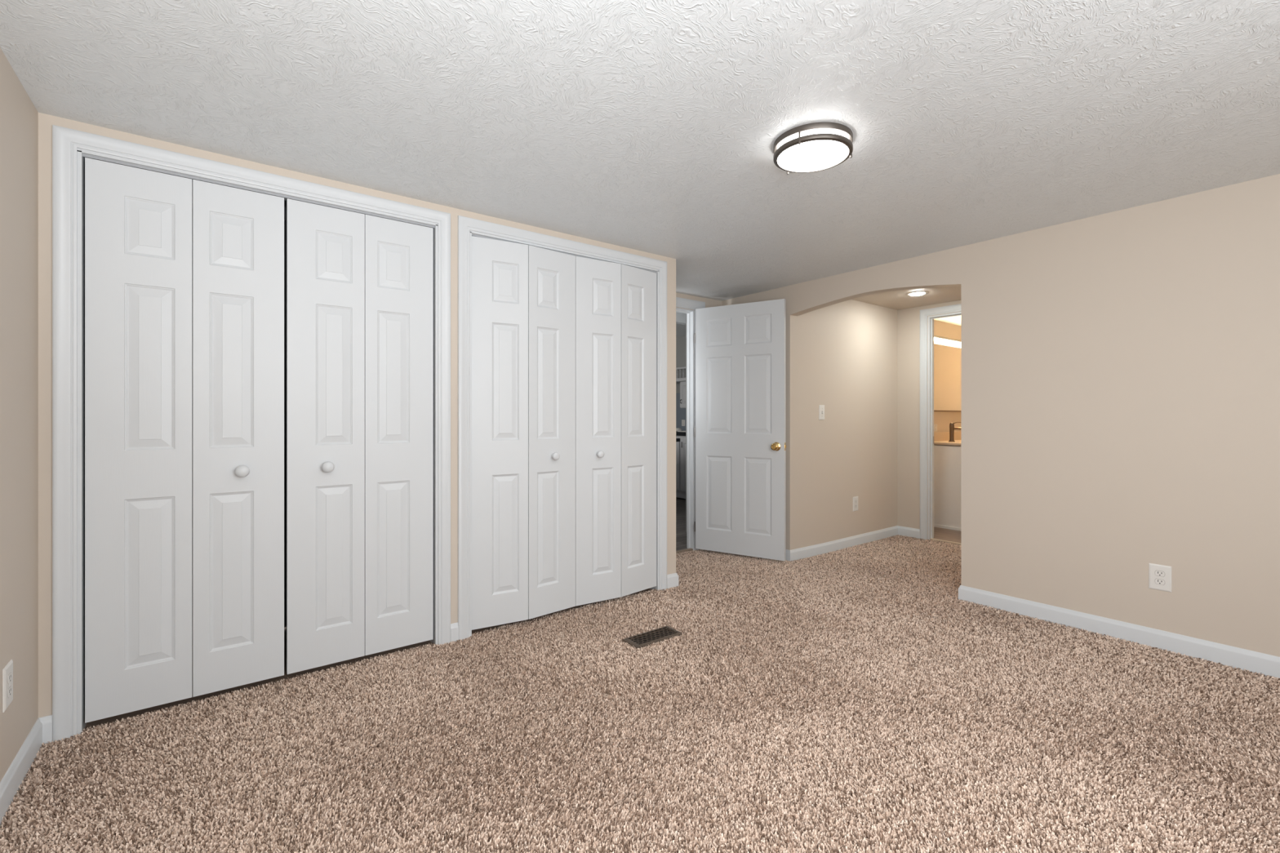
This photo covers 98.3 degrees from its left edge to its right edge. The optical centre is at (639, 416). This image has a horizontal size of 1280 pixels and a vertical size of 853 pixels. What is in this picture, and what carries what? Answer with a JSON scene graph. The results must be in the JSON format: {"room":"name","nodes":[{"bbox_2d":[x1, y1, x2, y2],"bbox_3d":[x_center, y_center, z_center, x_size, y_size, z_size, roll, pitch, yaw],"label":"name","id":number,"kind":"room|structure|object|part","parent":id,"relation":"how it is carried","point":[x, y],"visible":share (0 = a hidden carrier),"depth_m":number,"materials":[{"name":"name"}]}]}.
{"room":"empty bedroom","nodes":[
{"label":"empty bedroom","id":0,"kind":"room"},
{"bbox_2d":[0,47,38,782],"bbox_3d":[-1.081,0.062,0.554,0.100,2.262,4.697,0,0,-38],"label":"wall","id":1,"kind":"structure","parent":0,"point":[19,117],"depth_m":1.65,"materials":[{"name":"beige paint"}]},
{"bbox_2d":[2,659,13,712],"bbox_3d":[-1.798,0.766,1.575,0.007,0.121,0.080,0,0,-38],"label":"wall outlet","id":2,"kind":"object","parent":1,"relation":"attached to","point":[7,672],"visible":1,"depth_m":1.56,"materials":[{"name":"white plastic"}]},
{"bbox_2d":[8,686,12,697],"bbox_3d":[-1.797,0.785,1.577,0.002,0.024,0.034,0,0,-38],"label":"receptacle","id":3,"kind":"object","parent":2,"relation":"attached to","point":[10,688],"depth_m":1.58,"materials":[{"name":"white plastic"}]},
{"bbox_2d":[8,672,12,684],"bbox_3d":[-1.797,0.747,1.577,0.002,0.024,0.034,0,0,-38],"label":"receptacle","id":4,"kind":"object","parent":2,"relation":"attached to","point":[10,674],"depth_m":1.58,"materials":[{"name":"white plastic"}]},
{"bbox_2d":[0,715,52,826],"bbox_3d":[-0.830,1.062,0.338,0.034,0.103,3.847,0,0,-38],"label":"baseboard","id":5,"kind":"structure","parent":1,"relation":"attached to","point":[41,732],"depth_m":1.68,"materials":[{"name":"white paint"}]},
{"bbox_2d":[284,219,286,626],"bbox_3d":[-1.164,0.037,3.002,2.751,2.112,0.615,0,0,-38],"label":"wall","id":6,"kind":"structure","parent":0,"point":[285,221],"depth_m":2.87,"materials":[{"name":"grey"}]},
{"bbox_2d":[38,112,897,717],"bbox_3d":[-0.022,0.087,3.895,5.650,2.212,0.811,0,0,-38],"label":"wall","id":7,"kind":"structure","parent":0,"point":[847,349],"depth_m":4.43,"materials":[{"name":"beige paint"}]},
{"bbox_2d":[84,157,284,723],"bbox_3d":[-1.698,0.083,2.102,0.586,1.972,0.072,0,0,-38],"label":"door","id":8,"kind":"structure","parent":7,"relation":"in","point":[184,277],"depth_m":2.08,"materials":[{"name":"white paint"}]},
{"bbox_3d":[-1.569,0.216,2.182,0.047,0.047,0.042,0,0,-38],"label":"knob","id":9,"kind":"part","parent":8,"relation":"part of","materials":[{"name":"white paint"}]},
{"bbox_2d":[52,124,450,742],"bbox_3d":[-1.477,0.060,2.310,1.342,2.090,0.100,0,0,-38],"label":"door frame","id":10,"kind":"structure","parent":7,"relation":"attached to","point":[70,147],"depth_m":1.91,"materials":[{"name":"white paint"}]},
{"bbox_2d":[286,198,433,674],"bbox_3d":[-1.223,0.083,2.467,0.592,1.972,0.072,0,0,-38],"label":"door","id":11,"kind":"structure","parent":7,"relation":"in","point":[360,286],"depth_m":2.45,"materials":[{"name":"white paint"}]},
{"bbox_3d":[-1.333,0.216,2.363,0.047,0.047,0.042,0,0,-38],"label":"knob","id":12,"kind":"part","parent":11,"relation":"part of","materials":[{"name":"white paint"}]},
{"bbox_2d":[450,622,458,642],"bbox_3d":[-0.906,1.062,2.698,0.037,0.103,0.012,0,0,-38],"label":"baseboard","id":13,"kind":"structure","parent":7,"relation":"attached to","point":[454,627],"depth_m":2.69,"materials":[{"name":"white paint"}]},
{"bbox_2d":[471,235,575,630],"bbox_3d":[-0.596,0.083,2.931,0.593,1.972,0.083,0,0,-36],"label":"door","id":14,"kind":"structure","parent":7,"relation":"in","point":[523,295],"depth_m":2.89,"materials":[{"name":"white paint"}]},
{"bbox_3d":[-0.460,0.216,3.002,0.042,0.042,0.037,0,0,-42],"label":"knob","id":15,"kind":"part","parent":14,"relation":"part of","materials":[{"name":"white paint"}]},
{"bbox_2d":[457,215,666,641],"bbox_3d":[-0.385,0.060,3.149,1.338,2.090,0.100,0,0,-38],"label":"door frame","id":16,"kind":"structure","parent":7,"relation":"attached to","point":[468,227],"depth_m":2.80,"materials":[{"name":"white paint"}]},
{"bbox_2d":[575,256,656,606],"bbox_3d":[-0.122,0.083,3.294,0.594,1.972,0.091,0,0,-38],"label":"door","id":17,"kind":"structure","parent":7,"relation":"in","point":[615,303],"depth_m":3.25,"materials":[{"name":"white paint"}]},
{"bbox_3d":[-0.228,0.216,3.178,0.042,0.042,0.037,0,0,-32],"label":"knob","id":18,"kind":"part","parent":17,"relation":"part of","materials":[{"name":"white paint"}]},
{"bbox_2d":[666,573,678,589],"bbox_3d":[-0.014,1.073,3.843,0.096,0.124,0.743,0,0,-38],"label":"baseboard","id":19,"kind":"structure","parent":7,"relation":"attached to","point":[672,579],"depth_m":3.55,"materials":[{"name":"white paint"}]},
{"bbox_2d":[818,404,824,419],"bbox_3d":[1.500,-0.033,4.546,0.076,0.122,0.017,0,0,-38],"label":"light switch","id":20,"kind":"object","parent":7,"relation":"attached to","point":[821,407],"visible":1,"depth_m":4.54,"materials":[{"name":"white plastic"}]},
{"bbox_2d":[786,525,919,561],"bbox_3d":[1.718,1.094,4.766,1.882,0.110,0.666,0,0,-14],"label":"baseboard","id":21,"kind":"structure","parent":7,"relation":"attached to","point":[824,548],"depth_m":4.78,"materials":[{"name":"white paint"}]},
{"bbox_2d":[853,496,857,511],"bbox_3d":[1.894,0.768,4.855,0.080,0.126,0.007,0,0,-38],"label":"wall outlet","id":22,"kind":"object","parent":7,"relation":"attached to","point":[855,499],"visible":1,"depth_m":4.85,"materials":[{"name":"white plastic"}]},
{"bbox_2d":[0,0,1279,325],"bbox_3d":[2.064,-1.059,3.002,8.070,0.080,4.747,0,0,-38],"label":"ceiling","id":23,"kind":"structure","parent":0,"point":[653,126],"depth_m":1.81,"materials":[{"name":"white paint"}]},
{"bbox_2d":[773,121,853,174],"bbox_3d":[0.640,-0.984,2.054,0.282,0.070,0.282,0,0,-38],"label":"ceiling light","id":24,"kind":"object","parent":23,"relation":"attached to","point":[813,147],"visible":1,"depth_m":1.99,"materials":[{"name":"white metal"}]},
{"bbox_3d":[0.560,-0.979,1.941,0.009,0.048,0.009,0,0,-38],"label":"post","id":25,"kind":"part","parent":24,"relation":"part of","materials":[{"name":"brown metal"}]},
{"bbox_3d":[0.640,-0.961,2.054,0.257,0.024,0.257,0,0,-38],"label":"lamp shade","id":26,"kind":"part","parent":24,"relation":"part of","materials":[{"name":"white glass"}]},
{"bbox_2d":[906,291,928,296],"bbox_3d":[2.295,-1.012,4.581,0.164,0.014,0.164,0,0,-38],"label":"recessed light","id":27,"kind":"object","parent":23,"relation":"in","point":[914,293],"visible":1,"depth_m":4.55,"materials":[{"name":"white"}]},
{"bbox_2d":[0,497,1279,852],"bbox_3d":[0.814,1.114,4.629,8.070,0.050,8.850,0,0,-38],"label":"floor","id":28,"kind":"structure","parent":0,"point":[286,676],"depth_m":1.93,"materials":[{"name":"beige carpet"}]},
{"bbox_2d":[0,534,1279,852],"bbox_3d":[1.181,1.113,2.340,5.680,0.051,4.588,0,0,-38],"label":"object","id":29,"kind":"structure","parent":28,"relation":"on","point":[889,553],"depth_m":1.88,"materials":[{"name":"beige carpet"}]},
{"bbox_2d":[622,626,683,648],"bbox_3d":[0.065,1.095,2.750,0.287,0.012,0.126,0,0,-38],"label":"floor vent","id":30,"kind":"object","parent":28,"relation":"in","point":[647,639],"visible":1,"depth_m":2.74,"materials":[{"name":"brown metal"}]},
{"bbox_2d":[675,435,685,498],"bbox_3d":[0.812,0.685,7.591,0.624,0.847,2.750,0,0,-38],"label":"base cabinet","id":31,"kind":"object","parent":28,"relation":"on","point":[680,446],"visible":0.18,"depth_m":7.49,"materials":[{"name":"grey paint"}]},
{"bbox_3d":[0.376,0.649,7.703,0.018,0.700,0.520,0,0,-38],"label":"door","id":32,"kind":"part","parent":31,"relation":"part of","materials":[{"name":"grey paint"}]},
{"bbox_2d":[675,430,685,435],"bbox_3d":[0.825,0.235,7.600,0.628,0.048,2.750,0,0,-38],"label":"countertop","id":33,"kind":"structure","parent":31,"relation":"on","point":[677,433],"depth_m":7.45,"materials":[{"name":"black"}]},
{"bbox_3d":[0.717,0.649,7.259,0.018,0.700,0.520,0,0,-38],"label":"door","id":34,"kind":"part","parent":31,"relation":"part of","materials":[{"name":"grey paint"}]},
{"bbox_2d":[675,547,693,553],"bbox_3d":[0.151,1.135,4.462,0.721,0.036,0.033,0,0,-38],"label":"threshold","id":35,"kind":"object","parent":28,"relation":"on","point":[690,548],"visible":0.21,"depth_m":4.62,"materials":[{"name":"brown wood"}]},
{"bbox_2d":[930,538,960,545],"bbox_3d":[2.886,1.150,4.781,0.026,0.066,0.724,0,0,-38],"label":"threshold","id":36,"kind":"object","parent":28,"relation":"on","point":[935,540],"visible":0.2,"depth_m":4.95,"materials":[{"name":"beige laminate"}]},
{"bbox_2d":[933,444,960,530],"bbox_3d":[3.615,0.706,5.849,1.310,0.830,0.602,0,0,-38],"label":"vanity cabinet","id":37,"kind":"object","parent":28,"relation":"on","point":[947,458],"visible":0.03,"depth_m":5.51,"materials":[{"name":"white paint"}]},
{"bbox_2d":[933,431,960,445],"bbox_3d":[3.619,0.227,5.856,1.335,0.118,0.599,0,0,-38],"label":"countertop","id":38,"kind":"structure","parent":37,"relation":"on","point":[940,437],"depth_m":5.87,"materials":[{"name":"beige stone"}]},
{"bbox_2d":[948,422,960,441],"bbox_3d":[3.252,0.158,5.673,0.060,0.208,0.163,0,0,-38],"label":"faucet","id":39,"kind":"object","parent":38,"relation":"on","point":[952,428],"visible":0.86,"depth_m":5.70,"materials":[{"name":"brown metal"}]},
{"bbox_3d":[3.092,1.107,5.463,0.010,0.028,0.578,0,0,-38],"label":"molding","id":40,"kind":"part","parent":37,"relation":"part of","materials":[{"name":"white paint"}]},
{"bbox_2d":[675,392,685,430],"bbox_3d":[0.948,0.418,8.041,0.100,1.550,3.600,0,0,-38],"label":"wall","id":41,"kind":"structure","parent":0,"point":[680,412],"depth_m":8.41,"materials":[{"name":"grey paint"}]},
{"bbox_2d":[680,381,685,408],"bbox_3d":[1.107,-0.309,7.467,0.344,0.378,1.395,0,0,-38],"label":"upper cabinet","id":42,"kind":"object","parent":41,"relation":"attached to","point":[682,384],"visible":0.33,"depth_m":7.88,"materials":[{"name":"grey paint"}]},
{"bbox_2d":[681,419,684,426],"bbox_3d":[0.653,0.098,8.338,0.007,0.095,0.072,0,0,-38],"label":"wall outlet","id":43,"kind":"object","parent":41,"relation":"attached to","point":[682,420],"visible":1,"depth_m":8.34,"materials":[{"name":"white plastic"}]},
{"bbox_2d":[675,323,685,337],"bbox_3d":[-0.684,-1.185,6.472,4.600,0.085,4.102,0,0,-38],"label":"ceiling","id":44,"kind":"structure","parent":0,"point":[680,329],"depth_m":7.32,"materials":[{"name":"white paint"}]},
{"bbox_2d":[675,311,685,324],"bbox_3d":[0.235,-0.007,5.275,4.400,2.400,0.080,0,0,-38],"label":"wall","id":45,"kind":"structure","parent":0,"point":[680,317],"depth_m":5.35,"materials":[{"name":"white paint"}]},
{"bbox_2d":[675,313,686,532],"bbox_3d":[-0.453,-0.007,6.171,4.600,2.400,4.860,0,0,-38],"label":"wall","id":46,"kind":"structure","parent":0,"point":[681,340],"depth_m":7.86,"materials":[{"name":"grey paint"}]},
{"bbox_2d":[675,366,685,383],"bbox_3d":[0.773,-0.604,7.907,0.340,0.204,2.800,0,0,-38],"label":"rail","id":47,"kind":"object","parent":46,"relation":"attached to","point":[680,371],"visible":0.09,"depth_m":7.93,"materials":[{"name":"grey paint"}]},
{"bbox_3d":[0.777,-0.692,7.910,0.330,0.029,2.800,0,0,-38],"label":"rail","id":48,"kind":"part","parent":47,"relation":"part of","materials":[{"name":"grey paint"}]},
{"bbox_3d":[0.773,-0.525,7.907,0.340,0.047,2.800,0,0,-38],"label":"rail","id":49,"kind":"part","parent":47,"relation":"part of","materials":[{"name":"grey paint"}]},
{"bbox_3d":[0.801,-0.613,7.929,0.270,0.127,2.800,0,0,-38],"label":"panel","id":50,"kind":"part","parent":47,"relation":"part of","materials":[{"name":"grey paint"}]},
{"bbox_2d":[675,292,721,310],"bbox_3d":[0.269,0.087,4.576,1.270,2.212,0.075,0,0,-38],"label":"wall","id":51,"kind":"structure","parent":0,"point":[708,302],"depth_m":4.74,"materials":[{"name":"beige paint"}]},
{"bbox_2d":[675,297,705,550],"bbox_3d":[0.159,0.086,4.485,0.945,2.133,0.096,0,0,-38],"label":"door frame","id":52,"kind":"structure","parent":51,"relation":"attached to","point":[680,302],"depth_m":4.68,"materials":[{"name":"white paint"}]},
{"bbox_2d":[897,300,960,539],"bbox_3d":[3.055,0.087,4.591,0.080,2.212,1.920,0,0,-38],"label":"wall","id":53,"kind":"structure","parent":0,"point":[908,319],"depth_m":5.21,"materials":[{"name":"beige paint"}]},
{"bbox_2d":[920,303,960,539],"bbox_3d":[2.894,0.084,4.792,0.100,2.138,0.891,0,0,-38],"label":"door frame","id":54,"kind":"structure","parent":53,"relation":"attached to","point":[924,313],"depth_m":5.08,"materials":[{"name":"white paint"}]},
{"bbox_2d":[933,320,960,432],"bbox_3d":[3.376,0.087,6.079,2.240,2.212,0.050,0,0,-38],"label":"wall","id":55,"kind":"structure","parent":0,"point":[943,420],"depth_m":6.01,"materials":[{"name":"beige paint"}]},
{"bbox_2d":[933,424,937,431],"bbox_3d":[3.131,0.120,5.856,0.072,0.076,0.007,0,0,-38],"label":"wall outlet","id":56,"kind":"object","parent":55,"relation":"attached to","point":[935,425],"visible":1,"depth_m":5.84,"materials":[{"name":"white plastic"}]},
{"bbox_2d":[933,343,960,412],"bbox_3d":[3.570,-0.409,6.187,1.500,0.715,0.016,0,0,-38],"label":"mirror","id":57,"kind":"object","parent":55,"relation":"attached to","point":[947,359],"visible":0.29,"depth_m":6.00,"materials":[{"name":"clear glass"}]},
{"bbox_2d":[933,334,960,345],"bbox_3d":[3.464,-0.818,6.079,1.240,0.058,0.058,0,0,-38],"label":"vanity light","id":58,"kind":"object","parent":55,"relation":"attached to","point":[941,339],"visible":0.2,"depth_m":5.91,"materials":[{"name":"silver metal"}]},
{"bbox_2d":[721,173,1279,657],"bbox_3d":[2.153,0.087,3.090,0.092,2.212,4.578,0,0,-38],"label":"wall","id":59,"kind":"structure","parent":0,"point":[1120,370],"depth_m":2.73,"materials":[{"name":"beige paint"}]},
{"bbox_2d":[694,298,786,560],"bbox_3d":[0.787,0.102,4.431,0.778,1.999,0.157,0,0,32],"label":"door","id":60,"kind":"structure","parent":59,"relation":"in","point":[740,427],"depth_m":4.40,"materials":[{"name":"white paint"}]},
{"bbox_3d":[1.032,0.231,4.220,0.067,0.067,0.061,0,0,32],"label":"knob","id":61,"kind":"part","parent":60,"relation":"part of","materials":[{"name":"gold metal"}]},
{"bbox_2d":[958,585,1279,679],"bbox_3d":[2.743,1.064,2.313,0.104,0.107,2.608,0,0,-38],"label":"baseboard","id":62,"kind":"structure","parent":59,"relation":"attached to","point":[1225,655],"depth_m":2.68,"materials":[{"name":"white paint"}]},
{"bbox_2d":[1148,563,1171,592],"bbox_3d":[2.457,0.762,2.614,0.007,0.121,0.080,0,0,-38],"label":"wall outlet","id":63,"kind":"object","parent":59,"relation":"attached to","point":[1159,575],"visible":1,"depth_m":2.61,"materials":[{"name":"white plastic"}]},
{"bbox_2d":[1155,578,1164,585],"bbox_3d":[2.455,0.781,2.613,0.002,0.024,0.034,0,0,-38],"label":"receptacle","id":64,"kind":"object","parent":63,"relation":"attached to","point":[1157,581],"depth_m":2.61,"materials":[{"name":"white plastic"}]},
{"bbox_2d":[1155,570,1164,577],"bbox_3d":[2.455,0.743,2.613,0.002,0.024,0.034,0,0,-38],"label":"receptacle","id":65,"kind":"object","parent":63,"relation":"attached to","point":[1157,573],"depth_m":2.61,"materials":[{"name":"white plastic"}]}
]}

